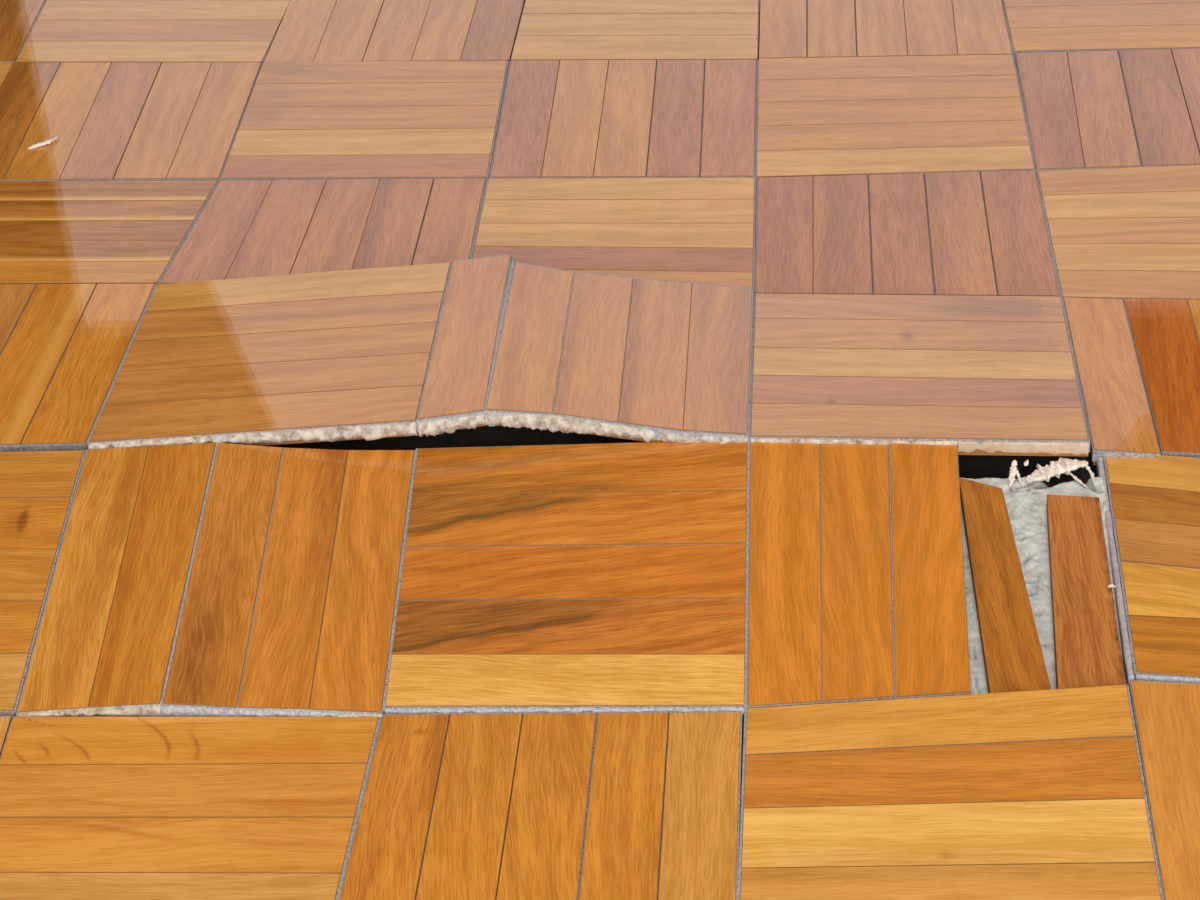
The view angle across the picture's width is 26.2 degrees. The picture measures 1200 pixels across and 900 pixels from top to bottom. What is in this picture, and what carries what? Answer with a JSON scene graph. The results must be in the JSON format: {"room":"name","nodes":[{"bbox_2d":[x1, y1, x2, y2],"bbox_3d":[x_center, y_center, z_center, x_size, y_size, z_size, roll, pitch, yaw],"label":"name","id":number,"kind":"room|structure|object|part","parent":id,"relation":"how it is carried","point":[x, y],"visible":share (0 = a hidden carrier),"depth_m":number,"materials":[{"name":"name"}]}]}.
{"room":"room with damaged parquet","nodes":[
{"label":"room with damaged parquet","id":0,"kind":"room"},
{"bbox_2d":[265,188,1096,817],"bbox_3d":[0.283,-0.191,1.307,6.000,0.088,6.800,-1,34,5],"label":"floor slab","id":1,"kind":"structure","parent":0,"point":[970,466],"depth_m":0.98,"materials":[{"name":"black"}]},
{"bbox_2d":[0,0,1199,899],"bbox_3d":[-0.074,-0.064,1.040,0.754,0.028,0.758,-1,34,5],"label":"floor","id":2,"kind":"structure","parent":1,"relation":"on","point":[202,579],"depth_m":0.94,"materials":[{"name":"brown wood"}]},
{"bbox_2d":[28,137,57,148],"bbox_3d":[-0.256,-0.141,1.185,0.016,0.002,0.004,-22,38,-25],"label":"flake","id":3,"kind":"object","parent":2,"relation":"on","point":[39,144],"visible":1,"depth_m":1.18,"materials":[{"name":"white"}]},
{"bbox_2d":[959,477,1125,693],"bbox_3d":[0.147,0.047,0.868,0.056,0.017,0.136,-1,34,5],"label":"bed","id":4,"kind":"object","parent":1,"relation":"on","point":[1026,509],"depth_m":0.86,"materials":[{"name":"brown wood"}]},
{"bbox_3d":[0.136,0.047,0.865,0.020,0.014,0.118,-2,34,3],"label":"loose parquet strip","id":5,"kind":"part","parent":4,"relation":"part of","materials":[{"name":"brown wood"}]},
{"bbox_2d":[1008,460,1016,486],"bbox_3d":[0.146,0.008,0.913,0.003,0.006,0.009,7,35,16],"label":"shard","id":6,"kind":"object","parent":4,"relation":"on","point":[1013,468],"visible":1,"depth_m":0.91},
{"bbox_2d":[1016,470,1020,483],"bbox_3d":[0.148,0.009,0.914,0.002,0.005,0.006,-16,35,-18],"label":"shard","id":7,"kind":"object","parent":4,"relation":"on","point":[1017,471],"visible":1,"depth_m":0.91},
{"bbox_2d":[1008,484,1039,491],"bbox_3d":[0.150,0.014,0.911,0.013,0.001,0.002,-12,34,-11],"label":"shard","id":8,"kind":"object","parent":4,"relation":"on","point":[1027,487],"visible":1,"depth_m":0.91},
{"bbox_2d":[1025,458,1087,482],"bbox_3d":[0.162,0.006,0.916,0.024,0.006,0.008,-10,34,-9],"label":"shard","id":9,"kind":"object","parent":4,"relation":"on","point":[1063,465],"visible":1,"depth_m":0.91},
{"bbox_2d":[1068,472,1087,487],"bbox_3d":[0.169,0.010,0.911,0.002,0.002,0.012,-20,37,-23],"label":"shard","id":10,"kind":"object","parent":4,"relation":"on","point":[1071,474],"visible":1,"depth_m":0.91},
{"bbox_3d":[0.160,0.050,0.858,0.023,0.014,0.107,-1,34,5],"label":"loose parquet strip","id":11,"kind":"part","parent":4,"relation":"part of","materials":[{"name":"brown wood"}]},
{"bbox_2d":[1086,465,1095,485],"bbox_3d":[0.174,0.008,0.913,0.002,0.003,0.012,-8,34,-7],"label":"shard","id":12,"kind":"object","parent":4,"relation":"on","point":[1087,466],"visible":1,"depth_m":0.91}
]}

